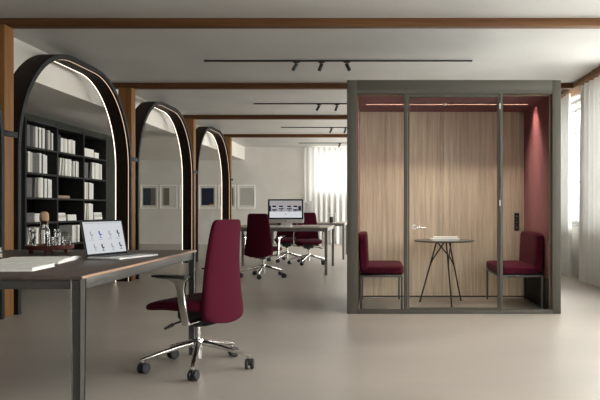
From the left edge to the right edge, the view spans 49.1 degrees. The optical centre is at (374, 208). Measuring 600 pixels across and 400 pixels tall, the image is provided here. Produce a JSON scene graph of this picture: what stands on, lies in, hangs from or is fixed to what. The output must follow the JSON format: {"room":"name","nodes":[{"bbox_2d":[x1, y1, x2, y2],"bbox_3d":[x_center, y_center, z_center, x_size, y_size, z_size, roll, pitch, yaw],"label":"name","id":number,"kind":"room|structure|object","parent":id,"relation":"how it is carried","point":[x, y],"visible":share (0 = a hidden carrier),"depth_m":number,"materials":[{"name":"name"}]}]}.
{"room":"open-plan office","nodes":[
{"label":"open-plan office","id":0,"kind":"room"},
{"bbox_2d":[24,113,114,219],"bbox_3d":[-5.275,-0.202,5.300,0.150,2.464,15.800,0,0,0],"label":"wall","id":1,"kind":"structure","parent":0,"point":[110,149],"depth_m":12.68,"materials":[{"name":"paint"}]},
{"bbox_2d":[14,38,244,159],"bbox_3d":[-6.315,-1.688,8.150,4.970,0.504,21.900,0,0,0],"label":"ceiling","id":2,"kind":"structure","parent":0,"point":[62,94],"depth_m":9.67,"materials":[{"name":"white paint"}]},
{"bbox_2d":[139,147,304,243],"bbox_3d":[-2.720,-0.395,19.225,12.160,2.850,0.250,0,0,0],"label":"wall","id":3,"kind":"structure","parent":0,"point":[275,172],"depth_m":19.10,"materials":[{"name":"grey paint"}]},
{"bbox_2d":[140,185,157,208],"bbox_3d":[-6.627,-0.361,19.082,0.516,0.704,0.030,0,0,0],"label":"framed picture","id":4,"kind":"object","parent":3,"relation":"attached to","point":[148,193],"visible":1,"depth_m":19.08},
{"bbox_2d":[143,188,155,204],"bbox_3d":[-6.627,-0.361,19.084,0.366,0.504,0.003,0,0,0],"label":"print","id":5,"kind":"object","parent":4,"relation":"attached to","point":[149,194],"depth_m":19.08},
{"bbox_2d":[160,185,177,208],"bbox_3d":[-6.056,-0.361,19.082,0.516,0.704,0.030,0,0,0],"label":"framed picture","id":6,"kind":"object","parent":3,"relation":"attached to","point":[168,193],"visible":1,"depth_m":19.08},
{"bbox_2d":[162,188,174,204],"bbox_3d":[-6.056,-0.361,19.084,0.366,0.504,0.003,0,0,0],"label":"print","id":7,"kind":"object","parent":6,"relation":"attached to","point":[168,194],"depth_m":19.08},
{"bbox_2d":[179,185,181,208],"bbox_3d":[-5.486,-0.361,19.082,0.516,0.704,0.030,0,0,0],"label":"framed picture","id":8,"kind":"object","parent":3,"relation":"attached to","point":[180,186],"visible":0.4,"depth_m":19.08},
{"bbox_2d":[199,185,215,208],"bbox_3d":[-4.916,-0.361,19.082,0.516,0.704,0.030,0,0,0],"label":"framed picture","id":9,"kind":"object","parent":3,"relation":"attached to","point":[207,193],"visible":1,"depth_m":19.08},
{"bbox_2d":[201,188,213,204],"bbox_3d":[-4.916,-0.361,19.084,0.366,0.504,0.003,0,0,0],"label":"print","id":10,"kind":"object","parent":9,"relation":"attached to","point":[207,194],"depth_m":19.08},
{"bbox_2d":[218,185,235,208],"bbox_3d":[-4.346,-0.361,19.082,0.516,0.704,0.030,0,0,0],"label":"framed picture","id":11,"kind":"object","parent":3,"relation":"attached to","point":[219,186],"visible":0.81,"depth_m":19.07},
{"bbox_2d":[237,185,254,208],"bbox_3d":[-3.776,-0.361,19.082,0.516,0.704,0.030,0,0,0],"label":"framed picture","id":12,"kind":"object","parent":3,"relation":"attached to","point":[245,193],"visible":1,"depth_m":19.08},
{"bbox_2d":[240,188,252,204],"bbox_3d":[-3.776,-0.361,19.084,0.366,0.504,0.003,0,0,0],"label":"print","id":13,"kind":"object","parent":12,"relation":"attached to","point":[246,194],"depth_m":19.08},
{"bbox_2d":[0,244,599,399],"bbox_3d":[-2.720,1.080,8.250,12.160,0.100,22.100,0,0,0],"label":"floor","id":14,"kind":"structure","parent":0,"point":[302,340],"depth_m":4.94,"materials":[{"name":"concrete"}]},
{"bbox_2d":[0,24,13,317],"bbox_3d":[-3.595,-0.358,6.220,0.190,2.776,0.160,0,0,0],"label":"column","id":15,"kind":"structure","parent":14,"relation":"on","point":[6,32],"depth_m":6.21,"materials":[{"name":"wood"}]},
{"bbox_2d":[0,105,17,319],"bbox_3d":[-3.587,-0.364,4.731,0.226,2.788,3.197,0,0,0],"label":"arched portal","id":16,"kind":"object","parent":14,"relation":"on","point":[3,132],"visible":0.96,"depth_m":6.06,"materials":[{"name":"brown paint"}]},
{"bbox_2d":[21,116,106,249],"bbox_3d":[-4.976,-0.120,10.280,0.352,2.300,2.720,0,0,0],"label":"bookcase","id":17,"kind":"object","parent":14,"relation":"on","point":[74,187],"visible":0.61,"depth_m":10.48,"materials":[{"name":"grey paint"}]},
{"bbox_2d":[27,124,29,145],"bbox_3d":[-4.942,-1.026,9.068,0.220,0.300,0.074,0,0,0],"label":"book","id":18,"kind":"object","parent":17,"relation":"on","point":[28,126],"visible":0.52,"depth_m":9.06,"materials":[{"name":"grey paper"}]},
{"bbox_2d":[27,151,29,171],"bbox_3d":[-4.938,-0.661,9.085,0.212,0.290,0.058,0,0,0],"label":"book","id":19,"kind":"object","parent":17,"relation":"on","point":[27,151],"visible":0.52,"depth_m":9.06,"materials":[{"name":"white paper"}]},
{"bbox_2d":[27,228,30,243],"bbox_3d":[-4.955,0.402,9.083,0.246,0.273,0.103,0,0,0],"label":"book","id":20,"kind":"object","parent":17,"relation":"on","point":[28,229],"visible":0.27,"depth_m":9.07,"materials":[{"name":"white paper"}]},
{"bbox_2d":[27,178,31,196],"bbox_3d":[-4.962,-0.301,9.064,0.260,0.270,0.204,0,0,0],"label":"storage box","id":21,"kind":"object","parent":17,"relation":"on","point":[29,180],"visible":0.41,"depth_m":9.10,"materials":[{"name":"grey fabric"}]},
{"bbox_2d":[27,213,33,221],"bbox_3d":[-4.962,0.119,9.089,0.260,0.130,0.255,0,0,0],"label":"storage box","id":22,"kind":"object","parent":17,"relation":"on","point":[30,216],"visible":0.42,"depth_m":9.12,"materials":[{"name":"cardboard"}]},
{"bbox_2d":[30,125,32,146],"bbox_3d":[-4.938,-1.026,9.145,0.212,0.300,0.074,0,0,0],"label":"book","id":23,"kind":"object","parent":17,"relation":"on","point":[31,126],"visible":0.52,"depth_m":9.14,"materials":[{"name":"beige paper"}]},
{"bbox_2d":[30,152,32,171],"bbox_3d":[-4.938,-0.656,9.144,0.212,0.280,0.058,0,0,0],"label":"book","id":24,"kind":"object","parent":17,"relation":"on","point":[31,153],"visible":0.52,"depth_m":9.14,"materials":[{"name":"beige paper"}]},
{"bbox_2d":[27,177,36,196],"bbox_3d":[-4.938,-0.307,9.255,0.212,0.283,0.073,0,0,0],"label":"book","id":25,"kind":"object","parent":17,"relation":"on","point":[34,179],"visible":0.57,"depth_m":9.24,"materials":[{"name":"grey paper"}]},
{"bbox_2d":[33,126,34,146],"bbox_3d":[-4.942,-1.026,9.217,0.220,0.300,0.066,0,0,0],"label":"book","id":26,"kind":"object","parent":17,"relation":"on","point":[33,126],"visible":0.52,"depth_m":9.21,"materials":[{"name":"grey paper"}]},
{"bbox_2d":[33,153,34,171],"bbox_3d":[-4.938,-0.656,9.212,0.212,0.280,0.074,0,0,0],"label":"book","id":27,"kind":"object","parent":17,"relation":"on","point":[33,153],"visible":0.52,"depth_m":9.21,"materials":[{"name":"grey paper"}]},
{"bbox_2d":[35,126,37,147],"bbox_3d":[-4.942,-1.026,9.285,0.220,0.300,0.066,0,0,0],"label":"book","id":28,"kind":"object","parent":17,"relation":"on","point":[36,128],"visible":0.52,"depth_m":9.28,"materials":[{"name":"white paper"}]},
{"bbox_2d":[35,153,37,172],"bbox_3d":[-4.959,-0.656,9.285,0.254,0.280,0.066,0,0,0],"label":"book","id":29,"kind":"object","parent":17,"relation":"on","point":[36,154],"visible":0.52,"depth_m":9.28,"materials":[{"name":"grey paper"}]},
{"bbox_2d":[34,213,39,221],"bbox_3d":[-4.962,0.124,9.348,0.260,0.120,0.212,0,0,0],"label":"storage box","id":30,"kind":"object","parent":17,"relation":"on","point":[36,215],"visible":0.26,"depth_m":9.28,"materials":[{"name":"cardboard"}]},
{"bbox_2d":[36,228,38,243],"bbox_3d":[-4.951,0.404,9.306,0.237,0.270,0.074,0,0,0],"label":"book","id":31,"kind":"object","parent":17,"relation":"on","point":[37,229],"visible":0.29,"depth_m":9.31,"materials":[{"name":"white paper"}]},
{"bbox_2d":[36,178,39,196],"bbox_3d":[-4.938,-0.306,9.357,0.212,0.280,0.058,0,0,0],"label":"book","id":32,"kind":"object","parent":17,"relation":"on","point":[38,179],"visible":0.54,"depth_m":9.33,"materials":[{"name":"beige paper"}]},
{"bbox_2d":[36,177,42,197],"bbox_3d":[-4.938,-0.311,9.425,0.212,0.290,0.074,0,0,0],"label":"book","id":33,"kind":"object","parent":17,"relation":"on","point":[41,179],"visible":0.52,"depth_m":9.42,"materials":[{"name":"white paper"}]},
{"bbox_2d":[38,127,40,147],"bbox_3d":[-4.951,-1.026,9.382,0.237,0.300,0.058,0,0,0],"label":"book","id":34,"kind":"object","parent":17,"relation":"on","point":[39,128],"visible":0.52,"depth_m":9.36,"materials":[{"name":"white paper"}]},
{"bbox_2d":[38,153,40,172],"bbox_3d":[-4.942,-0.661,9.391,0.220,0.290,0.058,0,0,0],"label":"book","id":35,"kind":"object","parent":17,"relation":"on","point":[38,153],"visible":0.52,"depth_m":9.37,"materials":[{"name":"white paper"}]},
{"bbox_2d":[41,155,42,172],"bbox_3d":[-4.955,-0.651,9.442,0.246,0.270,0.040,0,0,0],"label":"book","id":36,"kind":"object","parent":17,"relation":"on","point":[41,155],"visible":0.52,"depth_m":9.43,"materials":[{"name":"beige paper"}]},
{"bbox_2d":[41,128,44,148],"bbox_3d":[-4.951,-1.026,9.480,0.237,0.300,0.066,0,0,0],"label":"book","id":37,"kind":"object","parent":17,"relation":"on","point":[43,129],"visible":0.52,"depth_m":9.47,"materials":[{"name":"white paper"}]},
{"bbox_2d":[41,154,44,173],"bbox_3d":[-4.951,-0.656,9.493,0.237,0.280,0.058,0,0,0],"label":"book","id":38,"kind":"object","parent":17,"relation":"on","point":[41,154],"visible":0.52,"depth_m":9.47,"materials":[{"name":"white paper"}]},
{"bbox_2d":[44,179,46,197],"bbox_3d":[-4.942,-0.306,9.544,0.220,0.280,0.074,0,0,0],"label":"book","id":39,"kind":"object","parent":17,"relation":"on","point":[45,180],"visible":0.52,"depth_m":9.53,"materials":[{"name":"white paper"}]},
{"bbox_2d":[45,155,46,173],"bbox_3d":[-4.955,-0.651,9.552,0.246,0.270,0.058,0,0,0],"label":"book","id":40,"kind":"object","parent":17,"relation":"on","point":[45,155],"visible":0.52,"depth_m":9.53,"materials":[{"name":"white paper"}]},
{"bbox_2d":[45,130,47,148],"bbox_3d":[-4.959,-1.016,9.586,0.254,0.280,0.058,0,0,0],"label":"book","id":41,"kind":"object","parent":17,"relation":"on","point":[46,131],"visible":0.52,"depth_m":9.56,"materials":[{"name":"grey paper"}]},
{"bbox_2d":[47,130,49,149],"bbox_3d":[-4.959,-1.021,9.641,0.254,0.290,0.049,0,0,0],"label":"book","id":42,"kind":"object","parent":17,"relation":"on","point":[47,130],"visible":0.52,"depth_m":9.62,"materials":[{"name":"beige paper"}]},
{"bbox_2d":[48,179,49,197],"bbox_3d":[-4.938,-0.306,9.637,0.212,0.280,0.058,0,0,0],"label":"book","id":43,"kind":"object","parent":17,"relation":"on","point":[48,179],"visible":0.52,"depth_m":9.63,"materials":[{"name":"white paper"}]},
{"bbox_2d":[50,132,51,149],"bbox_3d":[-4.942,-1.011,9.692,0.220,0.270,0.049,0,0,0],"label":"book","id":44,"kind":"object","parent":17,"relation":"on","point":[50,132],"visible":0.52,"depth_m":9.70,"materials":[{"name":"grey paper"}]},
{"bbox_2d":[50,180,51,197],"bbox_3d":[-4.938,-0.301,9.692,0.212,0.270,0.049,0,0,0],"label":"book","id":45,"kind":"object","parent":17,"relation":"on","point":[50,180],"visible":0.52,"depth_m":9.70,"materials":[{"name":"white paper"}]},
{"bbox_2d":[58,158,61,174],"bbox_3d":[-4.946,-0.653,9.986,0.229,0.274,0.087,0,0,0],"label":"book","id":46,"kind":"object","parent":17,"relation":"on","point":[59,159],"visible":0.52,"depth_m":9.97,"materials":[{"name":"white paper"}]},
{"bbox_2d":[59,135,60,151],"bbox_3d":[-4.938,-1.006,9.966,0.212,0.260,0.066,0,0,0],"label":"book","id":47,"kind":"object","parent":17,"relation":"on","point":[59,135],"visible":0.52,"depth_m":9.97,"materials":[{"name":"beige paper"}]},
{"bbox_2d":[60,158,63,174],"bbox_3d":[-4.955,-0.653,10.074,0.246,0.273,0.077,0,0,0],"label":"book","id":48,"kind":"object","parent":17,"relation":"on","point":[62,162],"visible":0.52,"depth_m":10.06,"materials":[{"name":"beige paper"}]},
{"bbox_2d":[61,232,67,242],"bbox_3d":[-4.962,0.449,10.068,0.260,0.180,0.340,0,0,0],"label":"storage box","id":49,"kind":"object","parent":17,"relation":"on","point":[63,234],"visible":0.16,"depth_m":10.08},
{"bbox_2d":[63,159,66,175],"bbox_3d":[-4.934,-0.651,10.174,0.203,0.270,0.066,0,0,0],"label":"book","id":50,"kind":"object","parent":17,"relation":"on","point":[65,160],"visible":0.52,"depth_m":10.15,"materials":[{"name":"white paper"}]},
{"bbox_2d":[59,225,74,242],"bbox_3d":[-4.938,0.399,10.420,0.212,0.280,0.074,0,0,0],"label":"book","id":51,"kind":"object","parent":17,"relation":"on","point":[70,229],"visible":0.7,"depth_m":10.38,"materials":[{"name":"white paper"}]},
{"bbox_2d":[67,159,68,175],"bbox_3d":[-4.955,-0.651,10.242,0.246,0.270,0.066,0,0,0],"label":"book","id":52,"kind":"object","parent":17,"relation":"on","point":[67,159],"visible":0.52,"depth_m":10.23,"materials":[{"name":"beige paper"}]},
{"bbox_2d":[67,139,70,153],"bbox_3d":[-4.938,-0.986,10.289,0.212,0.220,0.083,0,0,0],"label":"book","id":53,"kind":"object","parent":17,"relation":"on","point":[68,140],"visible":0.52,"depth_m":10.25,"materials":[{"name":"white paper"}]},
{"bbox_2d":[69,159,70,175],"bbox_3d":[-4.959,-0.651,10.310,0.254,0.270,0.066,0,0,0],"label":"book","id":54,"kind":"object","parent":17,"relation":"on","point":[69,159],"visible":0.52,"depth_m":10.30,"materials":[{"name":"white paper"}]},
{"bbox_2d":[66,217,75,220],"bbox_3d":[-4.954,0.159,10.376,0.243,0.049,0.292,0,0,0],"label":"book","id":55,"kind":"object","parent":17,"relation":"on","point":[67,218],"visible":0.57,"depth_m":10.32,"materials":[{"name":"white paper"}]},
{"bbox_2d":[71,161,74,176],"bbox_3d":[-4.934,-0.641,10.441,0.203,0.250,0.049,0,0,0],"label":"book","id":56,"kind":"object","parent":17,"relation":"on","point":[72,162],"visible":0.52,"depth_m":10.42,"materials":[{"name":"white paper"}]},
{"bbox_2d":[75,225,76,241],"bbox_3d":[-4.959,0.399,10.492,0.254,0.280,0.066,0,0,0],"label":"book","id":57,"kind":"object","parent":17,"relation":"on","point":[75,225],"visible":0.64,"depth_m":10.50,"materials":[{"name":"beige paper"}]},
{"bbox_2d":[77,225,79,241],"bbox_3d":[-4.938,0.399,10.598,0.212,0.280,0.074,0,0,0],"label":"book","id":58,"kind":"object","parent":17,"relation":"on","point":[78,226],"visible":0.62,"depth_m":10.59,"materials":[{"name":"white paper"}]},
{"bbox_2d":[85,204,88,219],"bbox_3d":[-4.938,0.047,10.931,0.212,0.273,0.072,0,0,0],"label":"book","id":59,"kind":"object","parent":17,"relation":"on","point":[86,218],"visible":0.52,"depth_m":10.92,"materials":[{"name":"beige paper"}]},
{"bbox_2d":[86,182,87,198],"bbox_3d":[-4.955,-0.306,10.914,0.246,0.280,0.074,0,0,0],"label":"book","id":60,"kind":"object","parent":17,"relation":"on","point":[86,182],"visible":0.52,"depth_m":10.91,"materials":[{"name":"beige paper"}]},
{"bbox_2d":[85,203,90,219],"bbox_3d":[-4.942,0.044,11.021,0.220,0.280,0.083,0,0,0],"label":"book","id":61,"kind":"object","parent":17,"relation":"on","point":[89,205],"visible":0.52,"depth_m":11.00,"materials":[{"name":"white paper"}]},
{"bbox_2d":[85,162,90,177],"bbox_3d":[-4.942,-0.653,11.032,0.220,0.274,0.087,0,0,0],"label":"book","id":62,"kind":"object","parent":17,"relation":"on","point":[89,163],"visible":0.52,"depth_m":11.02,"materials":[{"name":"beige paper"}]},
{"bbox_2d":[85,148,93,157],"bbox_3d":[-4.962,-0.946,10.974,0.260,0.140,0.399,0,0,0],"label":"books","id":63,"kind":"object","parent":17,"relation":"on","point":[88,152],"visible":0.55,"depth_m":11.01,"materials":[{"name":"white paper"}]},
{"bbox_2d":[89,183,90,198],"bbox_3d":[-4.959,-0.306,11.037,0.254,0.280,0.083,0,0,0],"label":"book","id":64,"kind":"object","parent":17,"relation":"on","point":[89,183],"visible":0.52,"depth_m":11.02,"materials":[{"name":"white paper"}]},
{"bbox_2d":[90,162,93,178],"bbox_3d":[-4.942,-0.656,11.144,0.220,0.280,0.074,0,0,0],"label":"book","id":65,"kind":"object","parent":17,"relation":"on","point":[92,163],"visible":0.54,"depth_m":11.12,"materials":[{"name":"white paper"}]},
{"bbox_2d":[91,204,92,219],"bbox_3d":[-4.946,0.049,11.101,0.229,0.270,0.074,0,0,0],"label":"book","id":66,"kind":"object","parent":17,"relation":"on","point":[91,204],"visible":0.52,"depth_m":11.10,"materials":[{"name":"white paper"}]},
{"bbox_2d":[94,163,95,178],"bbox_3d":[-4.934,-0.656,11.216,0.203,0.280,0.066,0,0,0],"label":"book","id":67,"kind":"object","parent":17,"relation":"on","point":[94,163],"visible":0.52,"depth_m":11.22,"materials":[{"name":"beige paper"}]},
{"bbox_2d":[96,163,97,178],"bbox_3d":[-4.951,-0.656,11.288,0.237,0.280,0.074,0,0,0],"label":"book","id":68,"kind":"object","parent":17,"relation":"on","point":[96,163],"visible":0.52,"depth_m":11.30,"materials":[{"name":"white paper"}]},
{"bbox_2d":[14,54,137,314],"bbox_3d":[-3.587,-0.364,7.931,0.226,2.788,3.197,0,0,0],"label":"arched portal","id":69,"kind":"object","parent":14,"relation":"on","point":[25,76],"visible":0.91,"depth_m":8.09,"materials":[{"name":"brown paint"}]},
{"bbox_2d":[0,250,196,399],"bbox_3d":[-2.109,0.662,3.715,1.686,0.744,1.814,0,0,0],"label":"desk","id":70,"kind":"object","parent":14,"relation":"on","point":[78,275],"visible":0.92,"depth_m":2.97,"materials":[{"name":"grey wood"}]},
{"bbox_2d":[0,263,54,271],"bbox_3d":[-1.860,0.281,3.125,0.520,0.017,0.270,0,0,-6],"label":"magazine","id":71,"kind":"object","parent":70,"relation":"on","point":[4,267],"visible":1,"depth_m":3.08,"materials":[{"name":"white paper"}]},
{"bbox_2d":[0,256,81,263],"bbox_3d":[-1.860,0.279,3.600,0.330,0.021,0.430,0,0,-9],"label":"open magazine","id":72,"kind":"object","parent":70,"relation":"on","point":[37,259],"visible":0.99,"depth_m":3.49,"materials":[{"name":"white paper"}]},
{"bbox_2d":[24,243,73,253],"bbox_3d":[-2.145,0.262,4.280,0.298,0.056,0.298,0,0,0],"label":"serving tray","id":73,"kind":"object","parent":70,"relation":"on","point":[47,249],"visible":0.91,"depth_m":4.17,"materials":[{"name":"red wood"}]},
{"bbox_2d":[29,230,35,245],"bbox_3d":[-2.205,0.191,4.185,0.044,0.115,0.044,0,0,0],"label":"drinking glass","id":74,"kind":"object","parent":73,"relation":"on","point":[32,233],"visible":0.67,"depth_m":4.17,"materials":[{"name":"glass"}]},
{"bbox_2d":[38,211,49,245],"bbox_3d":[-2.155,0.132,4.235,0.068,0.232,0.068,0,0,0],"label":"carafe","id":75,"kind":"object","parent":73,"relation":"on","point":[44,232],"visible":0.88,"depth_m":4.21,"materials":[{"name":"clear glass"}]},
{"bbox_2d":[51,237,58,244],"bbox_3d":[-2.085,0.215,4.235,0.047,0.066,0.047,0,0,0],"label":"drinking glass","id":76,"kind":"object","parent":73,"relation":"on","point":[54,240],"visible":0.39,"depth_m":4.22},
{"bbox_2d":[53,229,60,244],"bbox_3d":[-2.105,0.191,4.305,0.044,0.115,0.044,0,0,0],"label":"drinking glass","id":77,"kind":"object","parent":73,"relation":"on","point":[57,232],"visible":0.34,"depth_m":4.29,"materials":[{"name":"glass"}]},
{"bbox_2d":[62,236,70,244],"bbox_3d":[-2.040,0.215,4.300,0.058,0.066,0.057,0,0,0],"label":"drinking glass","id":78,"kind":"object","parent":73,"relation":"on","point":[66,240],"visible":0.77,"depth_m":4.28,"materials":[{"name":"glass"}]},
{"bbox_2d":[80,220,157,259],"bbox_3d":[-1.519,0.177,3.875,0.274,0.220,0.356,0,0,17],"label":"laptop","id":79,"kind":"object","parent":70,"relation":"on","point":[102,239],"visible":1,"depth_m":3.88,"materials":[{"name":"metal"}]},
{"bbox_2d":[118,88,134,279],"bbox_3d":[-3.595,-0.358,9.420,0.190,2.776,0.160,0,0,0],"label":"column","id":80,"kind":"structure","parent":14,"relation":"on","point":[126,95],"depth_m":9.38,"materials":[{"name":"wood"}]},
{"bbox_2d":[135,101,196,278],"bbox_3d":[-3.587,-0.364,11.132,0.226,2.788,3.197,0,0,0],"label":"arched portal","id":81,"kind":"object","parent":14,"relation":"on","point":[143,110],"visible":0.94,"depth_m":12.11,"materials":[{"name":"black paint"}]},
{"bbox_2d":[184,119,195,249],"bbox_3d":[-3.595,-0.358,12.620,0.190,2.776,0.160,0,0,0],"label":"column","id":82,"kind":"structure","parent":14,"relation":"on","point":[191,123],"depth_m":12.60,"materials":[{"name":"wood"}]},
{"bbox_2d":[137,219,253,380],"bbox_3d":[-1.124,0.548,4.245,0.710,0.962,0.718,0,0,18],"label":"swivel chair","id":83,"kind":"object","parent":14,"relation":"on","point":[220,300],"visible":1,"depth_m":4.06,"materials":[{"name":"fabric"}]},
{"bbox_2d":[196,126,232,261],"bbox_3d":[-3.587,-0.364,14.332,0.226,2.788,3.197,0,0,0],"label":"arched portal","id":84,"kind":"object","parent":14,"relation":"on","point":[218,136],"visible":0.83,"depth_m":15.31,"materials":[{"name":"brown paint"}]},
{"bbox_2d":[225,137,231,218],"bbox_3d":[-3.595,-0.358,15.820,0.190,2.776,0.160,0,0,0],"label":"column","id":85,"kind":"structure","parent":14,"relation":"on","point":[228,139],"depth_m":15.74,"materials":[{"name":"wood"}]},
{"bbox_2d":[240,214,286,279],"bbox_3d":[-1.663,0.548,9.819,0.718,0.962,0.710,0,0,13],"label":"swivel chair","id":86,"kind":"object","parent":14,"relation":"on","point":[257,240],"visible":1,"depth_m":9.62,"materials":[{"name":"fabric"}]},
{"bbox_2d":[267,223,302,262],"bbox_3d":[-1.763,0.548,12.772,0.718,0.962,0.710,0,0,-6],"label":"swivel chair","id":87,"kind":"object","parent":14,"relation":"on","point":[286,241],"visible":0.53,"depth_m":12.75,"materials":[{"name":"metal"}]},
{"bbox_2d":[241,225,333,274],"bbox_3d":[-1.579,0.662,10.950,1.686,0.744,1.704,0,0,0],"label":"desk","id":88,"kind":"object","parent":14,"relation":"on","point":[325,228],"visible":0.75,"depth_m":10.15,"materials":[{"name":"grey metal"}]},
{"bbox_2d":[268,199,303,225],"bbox_3d":[-1.490,0.062,10.860,0.600,0.455,0.200,0,0,0],"label":"desktop computer","id":89,"kind":"object","parent":88,"relation":"on","point":[286,212],"visible":0.99,"depth_m":10.85,"materials":[{"name":"metal"}]},
{"bbox_2d":[302,225,319,226],"bbox_3d":[-1.060,0.279,10.750,0.270,0.022,0.320,0,0,-11],"label":"magazine","id":90,"kind":"object","parent":88,"relation":"on","point":[302,225],"visible":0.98,"depth_m":10.59,"materials":[{"name":"white paper"}]},
{"bbox_2d":[260,222,346,259],"bbox_3d":[-1.484,0.662,13.950,1.736,0.744,1.504,0,0,0],"label":"desk","id":91,"kind":"object","parent":14,"relation":"on","point":[343,224],"visible":0.54,"depth_m":13.21,"materials":[{"name":"grey metal"}]},
{"bbox_2d":[304,201,312,212],"bbox_3d":[-1.600,0.062,13.620,0.600,0.455,0.200,0,0,0],"label":"desktop computer","id":92,"kind":"object","parent":91,"relation":"on","point":[308,205],"visible":0.11,"depth_m":13.60,"materials":[{"name":"metal"}]},
{"bbox_2d":[327,213,335,222],"bbox_3d":[-0.900,0.191,13.450,0.176,0.198,0.176,0,0,0],"label":"glass lantern","id":93,"kind":"object","parent":91,"relation":"on","point":[331,218],"visible":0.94,"depth_m":13.41,"materials":[{"name":"glass"}]},
{"bbox_2d":[287,213,324,265],"bbox_3d":[-1.274,0.548,12.158,0.718,0.962,0.710,0,0,-13],"label":"swivel chair","id":94,"kind":"object","parent":14,"relation":"on","point":[307,240],"visible":0.86,"depth_m":12.26,"materials":[{"name":"metal"}]},
{"bbox_2d":[347,80,560,313],"bbox_3d":[0.775,-0.118,7.003,2.100,2.296,1.333,0,0,0],"label":"booth","id":95,"kind":"object","parent":14,"relation":"on","point":[479,161],"visible":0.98,"depth_m":7.58,"materials":[{"name":"beige wood"}]},
{"bbox_2d":[359,231,403,308],"bbox_3d":[0.062,0.638,7.010,0.466,0.776,0.780,0,0,0],"label":"seat","id":96,"kind":"object","parent":95,"relation":"on","point":[372,268],"visible":1,"depth_m":6.62,"materials":[{"name":"red fabric"}]},
{"bbox_2d":[414,239,474,306],"bbox_3d":[0.752,0.681,7.080,0.660,0.688,0.660,0,0,0],"label":"bistro table","id":97,"kind":"object","parent":95,"relation":"on","point":[450,242],"visible":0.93,"depth_m":7.03,"materials":[{"name":"metal"}]},
{"bbox_2d":[430,238,458,240],"bbox_3d":[0.755,0.328,7.060,0.290,0.018,0.210,0,0,-6],"label":"magazine","id":98,"kind":"object","parent":97,"relation":"on","point":[430,238],"visible":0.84,"depth_m":6.96,"materials":[{"name":"white paper"}]},
{"bbox_2d":[433,236,456,238],"bbox_3d":[0.765,0.309,7.065,0.260,0.018,0.190,0,0,7],"label":"magazine","id":99,"kind":"object","parent":98,"relation":"on","point":[434,237],"visible":1,"depth_m":6.98,"materials":[{"name":"white paper"}]},
{"bbox_2d":[486,231,543,308],"bbox_3d":[1.493,0.638,7.010,0.476,0.776,0.780,0,0,0],"label":"seat","id":100,"kind":"object","parent":95,"relation":"on","point":[530,263],"visible":0.92,"depth_m":6.69,"materials":[{"name":"red fabric"}]},
{"bbox_2d":[0,0,599,146],"bbox_3d":[-0.235,-1.880,8.250,7.190,0.120,22.100,0,0,0],"label":"ceiling","id":101,"kind":"structure","parent":0,"point":[123,55],"depth_m":7.37,"materials":[{"name":"grey paint"}]},
{"bbox_2d":[182,115,346,119],"bbox_3d":[-0.485,-1.783,12.645,6.690,0.074,0.110,0,0,0],"label":"beam","id":102,"kind":"structure","parent":101,"relation":"attached to","point":[196,117],"depth_m":12.59,"materials":[{"name":"wood"}]},
{"bbox_2d":[223,134,346,137],"bbox_3d":[-0.485,-1.783,15.845,6.690,0.074,0.110,0,0,0],"label":"beam","id":103,"kind":"structure","parent":101,"relation":"attached to","point":[225,135],"depth_m":15.79,"materials":[{"name":"wood"}]},
{"bbox_2d":[0,18,599,28],"bbox_3d":[-0.485,-1.783,6.245,6.690,0.074,0.110,0,0,0],"label":"beam","id":104,"kind":"structure","parent":101,"relation":"attached to","point":[15,23],"depth_m":6.19,"materials":[{"name":"wood"}]},
{"bbox_2d":[254,103,346,110],"bbox_3d":[-0.450,-1.751,11.192,3.280,0.136,0.063,0,0,0],"label":"track light","id":105,"kind":"object","parent":101,"relation":"attached to","point":[318,104],"visible":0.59,"depth_m":11.18,"materials":[{"name":"black metal"}]},
{"bbox_2d":[281,127,346,132],"bbox_3d":[-0.450,-1.751,14.442,3.280,0.136,0.063,0,0,0],"label":"track light","id":106,"kind":"object","parent":101,"relation":"attached to","point":[331,128],"visible":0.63,"depth_m":14.44,"materials":[{"name":"black metal"}]},
{"bbox_2d":[305,147,346,243],"bbox_3d":[-0.925,-0.394,18.980,2.250,2.823,0.086,0,0,0],"label":"curtain","id":107,"kind":"object","parent":101,"relation":"hanging from","point":[325,167],"visible":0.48,"depth_m":18.98,"materials":[{"name":"fabric"}]},
{"bbox_2d":[204,60,471,71],"bbox_3d":[-0.450,-1.751,7.952,3.280,0.136,0.063,0,0,0],"label":"track light","id":108,"kind":"object","parent":101,"relation":"attached to","point":[321,62],"visible":1,"depth_m":7.94,"materials":[{"name":"black metal"}]},
{"bbox_2d":[112,83,572,88],"bbox_3d":[-0.485,-1.783,9.445,6.690,0.074,0.110,0,0,0],"label":"beam","id":109,"kind":"structure","parent":101,"relation":"attached to","point":[116,85],"depth_m":9.39,"materials":[{"name":"wood"}]},
{"bbox_2d":[571,92,579,276],"bbox_3d":[3.210,-0.395,8.150,0.300,2.850,21.900,0,0,0],"label":"wall","id":110,"kind":"structure","parent":0,"point":[575,229],"depth_m":10.02,"materials":[{"name":"grey paint"}]},
{"bbox_2d":[571,98,579,225],"bbox_3d":[3.125,-0.725,10.230,0.190,1.970,1.340,0,0,0],"label":"window","id":111,"kind":"structure","parent":110,"relation":"in","point":[576,103],"depth_m":10.21,"materials":[{"name":"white glass"}]},
{"bbox_2d":[561,66,599,97],"bbox_3d":[2.960,-1.782,8.250,0.200,0.075,21.700,0,0,0],"label":"trim","id":112,"kind":"structure","parent":110,"relation":"attached to","point":[595,73],"depth_m":9.09,"materials":[{"name":"wood"}]},
{"bbox_2d":[561,93,571,276],"bbox_3d":[2.930,-0.362,10.370,0.107,2.760,1.260,0,0,0],"label":"curtain","id":113,"kind":"object","parent":112,"relation":"hanging from","point":[566,204],"visible":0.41,"depth_m":9.88,"materials":[{"name":"fabric"}]},
{"bbox_2d":[579,75,599,286],"bbox_3d":[2.931,-0.362,8.675,0.107,2.760,1.250,0,0,0],"label":"curtain","id":114,"kind":"object","parent":112,"relation":"hanging from","point":[589,185],"visible":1,"depth_m":8.80,"materials":[{"name":"fabric"}]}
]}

